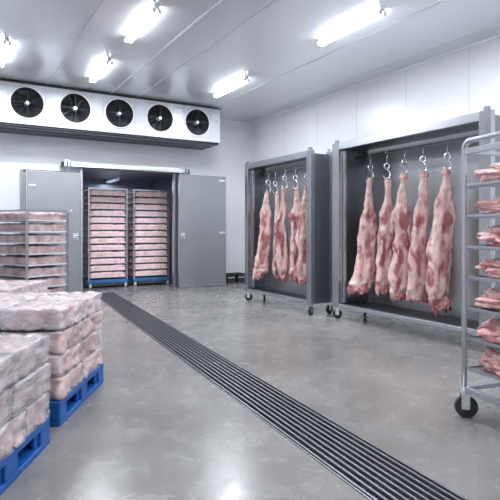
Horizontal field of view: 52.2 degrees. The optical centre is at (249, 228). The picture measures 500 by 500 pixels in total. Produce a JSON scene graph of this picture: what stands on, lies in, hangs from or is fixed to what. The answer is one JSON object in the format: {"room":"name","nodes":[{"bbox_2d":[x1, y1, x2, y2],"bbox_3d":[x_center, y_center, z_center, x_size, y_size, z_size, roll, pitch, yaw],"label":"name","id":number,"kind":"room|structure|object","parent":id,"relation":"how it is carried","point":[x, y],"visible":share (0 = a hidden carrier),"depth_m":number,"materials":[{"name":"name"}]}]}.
{"room":"meat cold storage","nodes":[
{"label":"meat cold storage","id":0,"kind":"room"},
{"bbox_2d":[0,162,80,265],"bbox_3d":[-5.364,0.015,8.643,4.730,2.370,0.660,0,0,-31],"label":"wall","id":1,"kind":"structure","parent":0,"point":[9,171],"depth_m":8.97,"materials":[{"name":"paint"}]},
{"bbox_2d":[80,168,82,291],"bbox_3d":[-3.182,0.035,9.581,0.042,2.330,0.140,0,0,-31],"label":"trim","id":2,"kind":"structure","parent":1,"relation":"attached to","point":[81,169],"depth_m":9.52,"materials":[{"name":"metal"}]},
{"bbox_2d":[83,179,152,277],"bbox_3d":[-3.323,-0.050,12.144,2.800,2.500,0.100,0,0,-31],"label":"wall","id":3,"kind":"structure","parent":0,"point":[94,183],"depth_m":12.17,"materials":[{"name":"metal"}]},
{"bbox_2d":[0,120,248,272],"bbox_3d":[-3.804,-0.670,10.004,8.800,3.740,0.100,0,0,-31],"label":"wall","id":4,"kind":"structure","parent":0,"point":[227,159],"depth_m":11.33,"materials":[{"name":"paint"}]},
{"bbox_2d":[61,160,188,173],"bbox_3d":[-2.353,-1.188,9.881,2.465,0.115,0.224,0,0,-31],"label":"door track","id":5,"kind":"object","parent":4,"relation":"attached to","point":[66,163],"visible":0.98,"depth_m":9.74,"materials":[{"name":"metal"}]},
{"bbox_2d":[25,170,80,293],"bbox_3d":[-3.526,0.077,9.192,0.943,2.222,0.141,0,0,-31],"label":"sliding door","id":6,"kind":"structure","parent":5,"relation":"hanging from","point":[44,190],"depth_m":9.27,"materials":[{"name":"metal"}]},
{"bbox_2d":[178,174,225,287],"bbox_3d":[-0.976,0.037,10.601,1.068,2.302,0.141,0,0,-31],"label":"sliding door","id":7,"kind":"structure","parent":5,"relation":"hanging from","point":[201,198],"depth_m":10.57,"materials":[{"name":"metal"}]},
{"bbox_2d":[83,173,171,181],"bbox_3d":[-2.943,-1.230,11.497,2.800,0.140,1.600,0,0,-31],"label":"ceiling","id":8,"kind":"structure","parent":0,"point":[98,176],"depth_m":11.49,"materials":[{"name":"metal"}]},
{"bbox_2d":[81,167,179,176],"bbox_3d":[-2.392,-1.165,10.395,2.170,0.070,0.660,0,0,-31],"label":"door frame","id":9,"kind":"structure","parent":0,"point":[85,169],"depth_m":10.20,"materials":[{"name":"metal"}]},
{"bbox_2d":[153,178,171,281],"bbox_3d":[-1.866,-0.050,12.074,0.360,2.500,1.500,0,0,-31],"label":"wall","id":10,"kind":"structure","parent":0,"point":[166,184],"depth_m":11.68,"materials":[{"name":"metal"}]},
{"bbox_2d":[0,280,499,499],"bbox_3d":[-0.835,1.230,4.963,8.800,0.060,15.800,0,0,-31],"label":"floor","id":11,"kind":"structure","parent":0,"point":[155,428],"depth_m":3.47,"materials":[{"name":"concrete"}]},
{"bbox_2d":[0,417,49,495],"bbox_3d":[-1.725,1.125,2.400,1.210,0.150,0.920,0,0,0],"label":"pallet","id":12,"kind":"object","parent":11,"relation":"on","point":[36,439],"visible":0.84,"depth_m":2.57,"materials":[{"name":"blue plastic"}]},
{"bbox_2d":[0,413,23,457],"bbox_3d":[-1.307,0.974,2.401,0.403,0.163,0.308,0,0,0],"label":"package","id":13,"kind":"object","parent":12,"relation":"on","point":[11,435],"visible":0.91,"depth_m":2.42,"materials":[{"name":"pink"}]},
{"bbox_2d":[14,394,46,434],"bbox_3d":[-1.305,0.974,2.702,0.401,0.163,0.306,0,0,0],"label":"package","id":14,"kind":"object","parent":12,"relation":"on","point":[34,410],"visible":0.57,"depth_m":2.69,"materials":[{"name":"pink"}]},
{"bbox_2d":[3,363,50,416],"bbox_3d":[-1.301,0.817,2.625,0.400,0.164,0.456,0,0,0],"label":"package","id":15,"kind":"object","parent":14,"relation":"on","point":[29,386],"visible":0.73,"depth_m":2.56,"materials":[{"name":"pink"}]},
{"bbox_2d":[0,334,49,382],"bbox_3d":[-1.306,0.657,2.625,0.399,0.164,0.458,0,0,0],"label":"package","id":16,"kind":"object","parent":15,"relation":"on","point":[29,350],"visible":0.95,"depth_m":2.62,"materials":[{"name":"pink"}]},
{"bbox_3d":[-1.299,0.975,2.100,0.397,0.164,0.303,0,0,0],"label":"package","id":17,"kind":"object","parent":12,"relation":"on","visible":0},
{"bbox_2d":[0,388,12,422],"bbox_3d":[-1.303,0.817,2.175,0.403,0.163,0.458,0,0,0],"label":"package","id":18,"kind":"object","parent":17,"relation":"on","point":[4,408],"visible":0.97,"depth_m":2.33,"materials":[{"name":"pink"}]},
{"bbox_2d":[0,355,12,392],"bbox_3d":[-1.300,0.658,2.175,0.405,0.163,0.455,0,0,0],"label":"package","id":19,"kind":"object","parent":18,"relation":"on","point":[5,367],"visible":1,"depth_m":2.34,"materials":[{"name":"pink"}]},
{"bbox_2d":[0,209,73,292],"bbox_3d":[-2.877,0.478,6.713,0.892,1.445,0.684,0,0,35],"label":"rack","id":20,"kind":"object","parent":11,"relation":"on","point":[26,210],"visible":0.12,"depth_m":6.51,"materials":[{"name":"metal"}]},
{"bbox_2d":[0,255,66,266],"bbox_3d":[-2.901,0.391,6.683,0.860,0.135,0.576,0,0,35],"label":"tray","id":21,"kind":"object","parent":20,"relation":"on","point":[12,260],"visible":0.86,"depth_m":6.45,"materials":[{"name":"food"}]},
{"bbox_2d":[0,212,66,221],"bbox_3d":[-2.901,-0.163,6.683,0.860,0.135,0.576,0,0,35],"label":"tray","id":22,"kind":"object","parent":20,"relation":"on","point":[39,216],"visible":0.95,"depth_m":6.46,"materials":[{"name":"food"}]},
{"bbox_2d":[0,265,66,277],"bbox_3d":[-2.900,0.531,6.683,0.856,0.134,0.576,0,0,34],"label":"tray","id":23,"kind":"object","parent":20,"relation":"on","point":[6,270],"visible":0.74,"depth_m":6.46,"materials":[{"name":"food"}]},
{"bbox_2d":[0,244,66,254],"bbox_3d":[-2.901,0.254,6.683,0.857,0.132,0.576,0,0,34],"label":"tray","id":24,"kind":"object","parent":20,"relation":"on","point":[17,249],"visible":0.91,"depth_m":6.45,"materials":[{"name":"food"}]},
{"bbox_2d":[0,223,66,232],"bbox_3d":[-2.900,-0.023,6.683,0.856,0.134,0.576,0,0,34],"label":"tray","id":25,"kind":"object","parent":20,"relation":"on","point":[6,227],"visible":0.94,"depth_m":6.44,"materials":[{"name":"plastic"}]},
{"bbox_2d":[0,233,66,243],"bbox_3d":[-2.900,0.117,6.682,0.856,0.130,0.576,0,0,34],"label":"tray","id":26,"kind":"object","parent":20,"relation":"on","point":[4,238],"visible":0.95,"depth_m":6.44,"materials":[{"name":"food"}]},
{"bbox_2d":[0,276,66,286],"bbox_3d":[-2.900,0.671,6.682,0.856,0.130,0.576,0,0,34],"label":"tray","id":27,"kind":"object","parent":20,"relation":"on","point":[53,281],"visible":0.42,"depth_m":6.53,"materials":[{"name":"food"}]},
{"bbox_2d":[45,363,103,426],"bbox_3d":[-1.755,1.125,3.550,1.210,0.150,0.920,0,0,0],"label":"pallet","id":28,"kind":"object","parent":11,"relation":"on","point":[59,411],"visible":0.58,"depth_m":3.40,"materials":[{"name":"blue plastic"}]},
{"bbox_2d":[41,363,81,399],"bbox_3d":[-1.341,0.983,3.326,0.405,0.152,0.455,0,0,0],"label":"package","id":29,"kind":"object","parent":28,"relation":"on","point":[60,384],"visible":0.37,"depth_m":3.18,"materials":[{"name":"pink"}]},
{"bbox_2d":[38,343,81,373],"bbox_3d":[-1.348,0.841,3.327,0.408,0.150,0.453,0,0,0],"label":"package","id":30,"kind":"object","parent":29,"relation":"on","point":[63,361],"visible":0.41,"depth_m":3.21,"materials":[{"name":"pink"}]},
{"bbox_2d":[1,322,80,353],"bbox_3d":[-1.343,0.699,3.326,0.405,0.152,0.455,0,0,0],"label":"package","id":31,"kind":"object","parent":30,"relation":"on","point":[60,339],"visible":0.44,"depth_m":3.18,"materials":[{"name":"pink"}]},
{"bbox_2d":[0,300,83,330],"bbox_3d":[-1.340,0.557,3.327,0.408,0.150,0.453,0,0,0],"label":"package","id":32,"kind":"object","parent":31,"relation":"on","point":[34,315],"visible":1,"depth_m":3.13,"materials":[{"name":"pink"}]},
{"bbox_2d":[79,348,101,376],"bbox_3d":[-1.339,0.982,3.773,0.398,0.151,0.450,0,0,0],"label":"package","id":33,"kind":"object","parent":28,"relation":"on","point":[91,359],"visible":0.34,"depth_m":3.70,"materials":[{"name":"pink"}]},
{"bbox_2d":[76,330,98,356],"bbox_3d":[-1.345,0.841,3.773,0.400,0.151,0.454,0,0,0],"label":"package","id":34,"kind":"object","parent":33,"relation":"on","point":[89,342],"visible":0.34,"depth_m":3.75,"materials":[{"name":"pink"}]},
{"bbox_2d":[80,310,101,336],"bbox_3d":[-1.340,0.698,3.772,0.398,0.151,0.450,0,0,0],"label":"package","id":35,"kind":"object","parent":34,"relation":"on","point":[91,321],"visible":0.34,"depth_m":3.71,"materials":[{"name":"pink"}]},
{"bbox_2d":[35,291,101,317],"bbox_3d":[-1.345,0.557,3.772,0.400,0.151,0.454,0,0,0],"label":"package","id":36,"kind":"object","parent":35,"relation":"on","point":[90,299],"visible":0.54,"depth_m":3.71,"materials":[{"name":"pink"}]},
{"bbox_3d":[-1.737,0.983,3.772,0.403,0.150,0.450,0,0,0],"label":"package","id":37,"kind":"object","parent":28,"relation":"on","visible":0},
{"bbox_3d":[-1.734,0.841,3.773,0.403,0.152,0.452,0,0,0],"label":"package","id":38,"kind":"object","parent":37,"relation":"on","visible":0},
{"bbox_3d":[-1.740,0.699,3.773,0.403,0.150,0.450,0,0,0],"label":"package","id":39,"kind":"object","parent":38,"relation":"on","visible":0},
{"bbox_2d":[0,292,50,302],"bbox_3d":[-1.736,0.557,3.772,0.405,0.152,0.455,0,0,0],"label":"package","id":40,"kind":"object","parent":39,"relation":"on","point":[27,296],"visible":0.34,"depth_m":3.76,"materials":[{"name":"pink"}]},
{"bbox_2d":[83,277,127,288],"bbox_3d":[-3.053,1.116,10.690,0.830,0.168,0.660,0,0,-31],"label":"dolly","id":41,"kind":"object","parent":11,"relation":"on","point":[114,280],"visible":0.86,"depth_m":10.43,"materials":[{"name":"blue paint"}]},
{"bbox_2d":[83,187,127,279],"bbox_3d":[-3.053,0.095,10.690,0.800,1.870,0.620,0,0,-31],"label":"rack","id":42,"kind":"object","parent":41,"relation":"on","point":[88,188],"visible":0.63,"depth_m":10.50,"materials":[{"name":"metal"}]},
{"bbox_2d":[83,230,124,236],"bbox_3d":[-3.053,0.089,10.690,0.740,0.133,0.615,0,0,-31],"label":"tray","id":43,"kind":"object","parent":42,"relation":"on","point":[95,233],"visible":0.93,"depth_m":10.45,"materials":[{"name":"plastic"}]},
{"bbox_2d":[83,250,125,257],"bbox_3d":[-3.053,0.508,10.690,0.740,0.134,0.615,0,0,-31],"label":"tray","id":44,"kind":"object","parent":42,"relation":"on","point":[101,253],"visible":0.88,"depth_m":10.48,"materials":[{"name":"food"}]},
{"bbox_2d":[83,257,125,264],"bbox_3d":[-3.053,0.649,10.690,0.740,0.133,0.615,0,0,-31],"label":"tray","id":45,"kind":"object","parent":42,"relation":"on","point":[97,260],"visible":0.84,"depth_m":10.47,"materials":[{"name":"food"}]},
{"bbox_2d":[83,270,125,278],"bbox_3d":[-3.053,0.928,10.690,0.740,0.133,0.615,0,0,-31],"label":"tray","id":46,"kind":"object","parent":42,"relation":"on","point":[94,274],"visible":0.82,"depth_m":10.47,"materials":[{"name":"food"}]},
{"bbox_2d":[83,196,125,203],"bbox_3d":[-3.053,-0.612,10.690,0.740,0.134,0.615,0,0,-31],"label":"tray","id":47,"kind":"object","parent":42,"relation":"on","point":[93,199],"visible":0.9,"depth_m":10.49,"materials":[{"name":"food"}]},
{"bbox_2d":[83,203,125,209],"bbox_3d":[-3.053,-0.471,10.690,0.740,0.133,0.615,0,0,-31],"label":"tray","id":48,"kind":"object","parent":42,"relation":"on","point":[93,206],"visible":0.94,"depth_m":10.47,"materials":[{"name":"food"}]},
{"bbox_2d":[83,223,125,229],"bbox_3d":[-3.053,-0.052,10.690,0.740,0.134,0.615,0,0,-31],"label":"tray","id":49,"kind":"object","parent":42,"relation":"on","point":[97,226],"visible":0.95,"depth_m":10.45,"materials":[{"name":"food"}]},
{"bbox_2d":[83,264,125,271],"bbox_3d":[-3.053,0.791,10.690,0.740,0.129,0.615,0,0,-31],"label":"tray","id":50,"kind":"object","parent":42,"relation":"on","point":[95,267],"visible":0.84,"depth_m":10.47,"materials":[{"name":"food"}]},
{"bbox_2d":[83,243,125,250],"bbox_3d":[-3.053,0.368,10.690,0.740,0.133,0.615,0,0,-31],"label":"tray","id":51,"kind":"object","parent":42,"relation":"on","point":[93,247],"visible":0.96,"depth_m":10.47,"materials":[{"name":"food"}]},
{"bbox_2d":[83,217,125,222],"bbox_3d":[-3.053,-0.192,10.690,0.740,0.133,0.615,0,0,-31],"label":"tray","id":52,"kind":"object","parent":42,"relation":"on","point":[92,219],"visible":0.95,"depth_m":10.45,"materials":[{"name":"food"}]},
{"bbox_2d":[83,237,125,243],"bbox_3d":[-3.053,0.231,10.690,0.740,0.128,0.615,0,0,-31],"label":"tray","id":53,"kind":"object","parent":42,"relation":"on","point":[93,240],"visible":0.95,"depth_m":10.46,"materials":[{"name":"food"}]},
{"bbox_2d":[84,189,125,196],"bbox_3d":[-3.053,-0.752,10.690,0.740,0.133,0.615,0,0,-31],"label":"tray","id":54,"kind":"object","parent":42,"relation":"on","point":[98,193],"visible":0.9,"depth_m":10.47,"materials":[{"name":"food"}]},
{"bbox_2d":[84,210,125,216],"bbox_3d":[-3.053,-0.329,10.690,0.740,0.128,0.615,0,0,-31],"label":"tray","id":55,"kind":"object","parent":42,"relation":"on","point":[93,213],"visible":0.94,"depth_m":10.48,"materials":[{"name":"food"}]},
{"bbox_2d":[124,275,169,285],"bbox_3d":[-2.256,1.116,11.159,0.830,0.168,0.660,0,0,-31],"label":"dolly","id":56,"kind":"object","parent":11,"relation":"on","point":[155,278],"visible":0.78,"depth_m":10.90,"materials":[{"name":"blue paint"}]},
{"bbox_2d":[125,189,168,277],"bbox_3d":[-2.256,0.095,11.159,0.800,1.870,0.620,0,0,-31],"label":"rack","id":57,"kind":"object","parent":56,"relation":"on","point":[132,190],"visible":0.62,"depth_m":10.95,"materials":[{"name":"metal"}]},
{"bbox_2d":[128,204,166,210],"bbox_3d":[-2.256,-0.473,11.159,0.740,0.136,0.615,0,0,-31],"label":"tray","id":58,"kind":"object","parent":57,"relation":"on","point":[138,207],"visible":0.93,"depth_m":10.94,"materials":[{"name":"food"}]},
{"bbox_2d":[128,249,166,255],"bbox_3d":[-2.256,0.508,11.159,0.740,0.134,0.615,0,0,-31],"label":"tray","id":59,"kind":"object","parent":57,"relation":"on","point":[148,252],"visible":0.9,"depth_m":10.94,"materials":[{"name":"food"}]},
{"bbox_2d":[128,256,167,262],"bbox_3d":[-2.256,0.647,11.159,0.740,0.136,0.615,0,0,-31],"label":"tray","id":60,"kind":"object","parent":57,"relation":"on","point":[138,259],"visible":0.88,"depth_m":10.94,"materials":[{"name":"food"}]},
{"bbox_2d":[128,269,167,275],"bbox_3d":[-2.256,0.926,11.159,0.740,0.137,0.615,0,0,-31],"label":"tray","id":61,"kind":"object","parent":57,"relation":"on","point":[142,272],"visible":0.73,"depth_m":10.94,"materials":[{"name":"food"}]},
{"bbox_2d":[128,191,167,197],"bbox_3d":[-2.256,-0.753,11.159,0.740,0.137,0.615,0,0,-31],"label":"tray","id":62,"kind":"object","parent":57,"relation":"on","point":[141,194],"visible":0.88,"depth_m":10.95,"materials":[{"name":"food"}]},
{"bbox_2d":[128,243,167,249],"bbox_3d":[-2.256,0.366,11.159,0.740,0.137,0.615,0,0,-31],"label":"tray","id":63,"kind":"object","parent":57,"relation":"on","point":[138,246],"visible":0.89,"depth_m":10.94,"materials":[{"name":"food"}]},
{"bbox_2d":[128,230,167,235],"bbox_3d":[-2.256,0.087,11.159,0.740,0.136,0.615,0,0,-31],"label":"tray","id":64,"kind":"object","parent":57,"relation":"on","point":[139,232],"visible":0.92,"depth_m":10.93,"materials":[{"name":"plastic"}]},
{"bbox_2d":[128,262,167,269],"bbox_3d":[-2.256,0.790,11.159,0.740,0.131,0.615,0,0,-31],"label":"tray","id":65,"kind":"object","parent":57,"relation":"on","point":[153,265],"visible":0.88,"depth_m":10.93,"materials":[{"name":"food"}]},
{"bbox_2d":[128,197,167,204],"bbox_3d":[-2.256,-0.612,11.159,0.740,0.134,0.615,0,0,-31],"label":"tray","id":66,"kind":"object","parent":57,"relation":"on","point":[145,201],"visible":0.91,"depth_m":10.93,"materials":[{"name":"food"}]},
{"bbox_2d":[128,236,167,242],"bbox_3d":[-2.256,0.230,11.159,0.740,0.131,0.615,0,0,-31],"label":"tray","id":67,"kind":"object","parent":57,"relation":"on","point":[160,239],"visible":0.92,"depth_m":10.93,"materials":[{"name":"food"}]},
{"bbox_2d":[128,224,167,229],"bbox_3d":[-2.256,-0.052,11.159,0.740,0.134,0.615,0,0,-31],"label":"tray","id":68,"kind":"object","parent":57,"relation":"on","point":[137,226],"visible":0.94,"depth_m":10.91,"materials":[{"name":"plastic"}]},
{"bbox_2d":[128,211,167,216],"bbox_3d":[-2.256,-0.330,11.159,0.740,0.131,0.615,0,0,-31],"label":"tray","id":69,"kind":"object","parent":57,"relation":"on","point":[137,213],"visible":0.92,"depth_m":10.92,"materials":[{"name":"food"}]},
{"bbox_2d":[99,292,466,499],"bbox_3d":[-0.726,1.226,5.329,0.392,0.057,9.535,0,0,-26],"label":"floor drain","id":70,"kind":"object","parent":11,"relation":"on","point":[373,472],"visible":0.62,"depth_m":3.13,"materials":[{"name":"metal"}]},
{"bbox_2d":[245,147,332,314],"bbox_3d":[0.550,0.033,7.912,0.452,2.335,1.837,0,0,-31],"label":"rack","id":71,"kind":"object","parent":11,"relation":"on","point":[318,288],"visible":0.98,"depth_m":7.73,"materials":[{"name":"metal"}]},
{"bbox_2d":[252,191,271,279],"bbox_3d":[0.200,0.109,8.342,0.322,1.473,0.169,0,0,7],"label":"carcass","id":72,"kind":"object","parent":71,"relation":"in","point":[261,264],"visible":1,"depth_m":8.29},
{"bbox_2d":[272,193,285,282],"bbox_3d":[0.466,0.132,8.181,0.239,1.455,0.132,0,0,6],"label":"carcass","id":73,"kind":"object","parent":71,"relation":"attached to","point":[277,203],"visible":0.5,"depth_m":8.16},
{"bbox_2d":[274,187,288,281],"bbox_3d":[0.489,0.099,7.934,0.244,1.506,0.145,0,0,-1],"label":"carcass","id":74,"kind":"object","parent":71,"relation":"in","point":[282,250],"visible":1,"depth_m":7.89},
{"bbox_2d":[288,188,301,282],"bbox_3d":[0.705,0.103,7.710,0.247,1.476,0.163,0,0,-14],"label":"carcass","id":75,"kind":"object","parent":71,"relation":"attached to","point":[294,214],"visible":0.62,"depth_m":7.67},
{"label":"hook","id":76,"kind":"object","parent":71,"relation":"hanging from","visible":0},
{"bbox_2d":[295,186,306,285],"bbox_3d":[0.785,0.112,7.446,0.261,1.476,0.173,0,0,-1],"label":"carcass","id":77,"kind":"object","parent":76,"relation":"hanging from","point":[301,235],"visible":0.66,"depth_m":7.39},
{"bbox_2d":[332,106,499,346],"bbox_3d":[1.957,0.007,6.025,0.642,2.385,2.357,0,0,-31],"label":"rack","id":78,"kind":"object","parent":11,"relation":"on","point":[351,158],"visible":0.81,"depth_m":6.18,"materials":[{"name":"metal"}]},
{"bbox_2d":[347,177,377,297],"bbox_3d":[1.468,0.113,6.661,0.404,1.572,0.186,0,0,3],"label":"carcass","id":79,"kind":"object","parent":78,"relation":"in","point":[363,277],"visible":1,"depth_m":6.60},
{"bbox_2d":[375,177,394,295],"bbox_3d":[1.716,0.100,6.431,0.294,1.513,0.166,0,0,4],"label":"carcass","id":80,"kind":"object","parent":78,"relation":"in","point":[386,232],"visible":0.85,"depth_m":6.38},
{"bbox_2d":[388,173,411,301],"bbox_3d":[1.813,0.110,6.155,0.275,1.570,0.163,0,0,-12],"label":"carcass","id":81,"kind":"object","parent":78,"relation":"in","point":[401,215],"visible":0.94,"depth_m":6.11},
{"bbox_2d":[406,171,428,303],"bbox_3d":[1.952,0.100,5.939,0.270,1.553,0.167,0,0,0],"label":"carcass","id":82,"kind":"object","parent":78,"relation":"in","point":[417,260],"visible":0.94,"depth_m":5.90},
{"bbox_2d":[425,168,456,318],"bbox_3d":[2.111,0.163,5.623,0.337,1.653,0.193,0,0,-6],"label":"carcass","id":83,"kind":"object","parent":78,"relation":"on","point":[439,247],"visible":1,"depth_m":5.56},
{"bbox_2d":[454,131,499,417],"bbox_3d":[1.779,0.314,2.884,0.661,1.772,1.056,0,0,-19],"label":"rack","id":84,"kind":"object","parent":11,"relation":"on","point":[466,406],"visible":0.98,"depth_m":3.23,"materials":[{"name":"metal"}]},
{"bbox_2d":[466,365,499,380],"bbox_3d":[1.756,0.877,2.881,0.508,0.014,0.908,0,0,-19],"label":"tray","id":85,"kind":"object","parent":84,"relation":"on","point":[477,368],"visible":0.71,"depth_m":3.15,"materials":[{"name":"metal"}]},
{"bbox_2d":[478,346,499,376],"bbox_3d":[1.608,0.798,3.115,0.354,0.164,0.405,0,0,-14],"label":"pork cut","id":86,"kind":"object","parent":85,"relation":"on","point":[490,360],"visible":0.94,"depth_m":3.11,"materials":[{"name":"food"}]},
{"bbox_2d":[466,336,499,347],"bbox_3d":[1.756,0.687,2.881,0.508,0.014,0.908,0,0,-19],"label":"tray","id":87,"kind":"object","parent":84,"relation":"on","point":[474,338],"visible":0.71,"depth_m":3.14,"materials":[{"name":"metal"}]},
{"bbox_2d":[476,318,499,343],"bbox_3d":[1.604,0.620,3.127,0.368,0.140,0.387,0,0,-19],"label":"pork cut","id":88,"kind":"object","parent":87,"relation":"on","point":[489,331],"visible":1,"depth_m":3.10,"materials":[{"name":"food"}]},
{"bbox_2d":[466,306,499,314],"bbox_3d":[1.756,0.497,2.881,0.508,0.014,0.908,0,0,-19],"label":"tray","id":89,"kind":"object","parent":84,"relation":"on","point":[475,308],"visible":0.71,"depth_m":3.13,"materials":[{"name":"metal"}]},
{"bbox_2d":[474,287,499,310],"bbox_3d":[1.606,0.431,3.129,0.372,0.138,0.382,0,0,-26],"label":"pork cut","id":90,"kind":"object","parent":89,"relation":"on","point":[490,300],"visible":1,"depth_m":3.10,"materials":[{"name":"food"}]},
{"bbox_2d":[466,275,499,281],"bbox_3d":[1.756,0.302,2.881,0.508,0.014,0.908,0,0,-19],"label":"tray","id":91,"kind":"object","parent":84,"relation":"on","point":[481,277],"visible":0.71,"depth_m":3.14,"materials":[{"name":"metal"}]},
{"bbox_2d":[474,258,499,278],"bbox_3d":[1.607,0.238,3.121,0.344,0.134,0.386,0,0,-22],"label":"pork cut","id":92,"kind":"object","parent":91,"relation":"on","point":[491,267],"visible":1,"depth_m":3.11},
{"bbox_2d":[466,180,499,186],"bbox_3d":[1.756,-0.278,2.881,0.508,0.014,0.908,0,0,-19],"label":"tray","id":93,"kind":"object","parent":84,"relation":"on","point":[496,181],"visible":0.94,"depth_m":3.11,"materials":[{"name":"metal"}]},
{"bbox_2d":[473,163,499,181],"bbox_3d":[1.599,-0.343,3.111,0.361,0.136,0.390,0,0,-23],"label":"pork cut","id":94,"kind":"object","parent":93,"relation":"on","point":[493,173],"visible":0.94,"depth_m":3.09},
{"bbox_2d":[466,245,499,248],"bbox_3d":[1.756,0.111,2.881,0.508,0.014,0.908,0,0,-19],"label":"tray","id":95,"kind":"object","parent":84,"relation":"on","point":[467,246],"visible":0.76,"depth_m":3.12,"materials":[{"name":"metal"}]},
{"bbox_2d":[477,225,499,246],"bbox_3d":[1.600,0.043,3.131,0.350,0.143,0.376,0,0,-25],"label":"pork cut","id":96,"kind":"object","parent":95,"relation":"on","point":[491,236],"visible":0.98,"depth_m":3.10,"materials":[{"name":"food"}]},
{"bbox_2d":[466,214,499,216],"bbox_3d":[1.756,-0.083,2.881,0.508,0.014,0.908,0,0,-19],"label":"tray","id":97,"kind":"object","parent":84,"relation":"on","point":[474,215],"visible":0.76,"depth_m":3.10,"materials":[{"name":"metal"}]},
{"bbox_2d":[474,196,499,213],"bbox_3d":[1.608,-0.142,3.121,0.339,0.125,0.376,0,0,-17],"label":"pork cut","id":98,"kind":"object","parent":97,"relation":"on","point":[491,206],"visible":0.94,"depth_m":3.11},
{"bbox_3d":[-2.660,1.125,4.800,1.160,0.150,0.880,0,0,0],"label":"pallet","id":99,"kind":"object","parent":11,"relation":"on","visible":0},
{"bbox_3d":[-2.350,0.986,4.590,0.575,0.145,0.426,0,0,0],"label":"package","id":100,"kind":"object","parent":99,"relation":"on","visible":0},
{"bbox_3d":[-2.344,0.851,4.590,0.575,0.145,0.426,0,0,0],"label":"package","id":101,"kind":"object","parent":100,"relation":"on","visible":0},
{"bbox_3d":[-2.348,0.716,4.590,0.575,0.145,0.426,0,0,0],"label":"package","id":102,"kind":"object","parent":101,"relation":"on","visible":0},
{"bbox_2d":[0,284,30,293],"bbox_3d":[-2.342,0.581,4.589,0.578,0.145,0.430,0,0,0],"label":"package","id":103,"kind":"object","parent":102,"relation":"on","point":[18,289],"visible":0.54,"depth_m":4.61,"materials":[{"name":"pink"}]},
{"bbox_3d":[-2.341,0.986,5.008,0.575,0.144,0.427,0,0,0],"label":"package","id":104,"kind":"object","parent":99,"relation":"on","visible":0},
{"bbox_3d":[-2.345,0.851,5.008,0.575,0.144,0.427,0,0,0],"label":"package","id":105,"kind":"object","parent":104,"relation":"on","visible":0},
{"bbox_3d":[-2.349,0.716,5.008,0.575,0.144,0.427,0,0,0],"label":"package","id":106,"kind":"object","parent":105,"relation":"on","visible":0},
{"bbox_2d":[0,280,47,293],"bbox_3d":[-2.343,0.582,5.008,0.575,0.144,0.428,0,0,0],"label":"package","id":107,"kind":"object","parent":106,"relation":"on","point":[36,286],"visible":0.6,"depth_m":4.99,"materials":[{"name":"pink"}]},
{"bbox_2d":[0,0,499,121],"bbox_3d":[-0.302,-2.590,4.059,8.800,0.100,13.700,0,0,-31],"label":"ceiling","id":108,"kind":"structure","parent":0,"point":[282,38],"depth_m":7.02,"materials":[{"name":"metal"}]},
{"bbox_2d":[89,59,112,82],"bbox_3d":[-2.372,-2.498,8.085,0.098,0.085,1.100,0,0,-31],"label":"ceiling light","id":109,"kind":"object","parent":108,"relation":"attached to","point":[108,63],"visible":1,"depth_m":7.98,"materials":[{"name":"white plastic"}]},
{"bbox_2d":[0,79,220,149],"bbox_3d":[-2.709,-2.127,9.938,4.360,0.765,0.925,0,0,-31],"label":"evaporator","id":110,"kind":"object","parent":108,"relation":"attached to","point":[25,108],"visible":1,"depth_m":9.51,"materials":[{"name":"metal"}]},
{"bbox_2d":[0,122,217,149],"bbox_3d":[-2.710,-1.785,9.940,4.280,0.050,0.820,0,0,-30],"label":"drip tray","id":111,"kind":"object","parent":110,"relation":"on","point":[23,128],"depth_m":9.69,"materials":[{"name":"metal"}]},
{"bbox_2d":[124,5,160,43],"bbox_3d":[-1.332,-2.498,6.260,0.098,0.085,1.100,0,0,-31],"label":"ceiling light","id":112,"kind":"object","parent":108,"relation":"attached to","point":[155,11],"visible":1,"depth_m":6.16,"materials":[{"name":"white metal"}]},
{"bbox_2d":[110,0,222,93],"bbox_3d":[0.388,-2.537,4.465,0.030,0.006,13.700,0,0,-31],"label":"trim","id":113,"kind":"structure","parent":108,"relation":"attached to","point":[219,1],"depth_m":6.86,"materials":[{"name":"white metal"}]},
{"bbox_2d":[213,77,249,97],"bbox_3d":[-0.347,-2.498,9.022,0.098,0.085,1.180,0,0,-31],"label":"ceiling light","id":114,"kind":"object","parent":108,"relation":"attached to","point":[244,80],"visible":1,"depth_m":8.93,"materials":[{"name":"white plastic"}]},
{"bbox_2d":[212,0,445,107],"bbox_3d":[2.232,-2.537,5.551,0.016,0.006,13.700,0,0,-31],"label":"trim","id":115,"kind":"structure","parent":108,"relation":"attached to","point":[444,0],"depth_m":7.06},
{"bbox_2d":[317,7,385,46],"bbox_3d":[1.229,-2.498,6.347,0.098,0.085,1.170,0,0,-31],"label":"ceiling light","id":116,"kind":"object","parent":108,"relation":"attached to","point":[380,12],"visible":1,"depth_m":6.25,"materials":[{"name":"white plastic"}]},
{"bbox_2d":[241,24,499,120],"bbox_3d":[3.214,-2.537,6.129,0.016,0.006,13.700,0,0,-31],"label":"trim","id":117,"kind":"structure","parent":108,"relation":"attached to","point":[498,24],"depth_m":7.90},
{"bbox_2d":[251,37,499,162],"bbox_3d":[3.533,-0.670,6.317,0.100,3.740,13.700,0,0,-31],"label":"wall","id":118,"kind":"structure","parent":0,"point":[435,90],"depth_m":8.30,"materials":[{"name":"metal"}]},
{"bbox_2d":[250,34,499,123],"bbox_3d":[3.484,-2.525,6.271,0.030,0.030,13.670,0,0,-31],"label":"trim","id":119,"kind":"structure","parent":118,"relation":"attached to","point":[498,35],"depth_m":8.24,"materials":[{"name":"white metal"}]},
{"bbox_3d":[-1.441,0.000,10.978,0.060,2.400,0.620,0,0,-30],"label":"wall","id":120,"kind":"structure","parent":0,"visible":0},
{"bbox_2d":[172,174,176,287],"bbox_3d":[-1.556,0.035,10.498,0.065,2.330,0.090,0,0,-31],"label":"door frame","id":121,"kind":"structure","parent":120,"relation":"attached to","point":[174,176],"depth_m":10.46,"materials":[{"name":"metal"}]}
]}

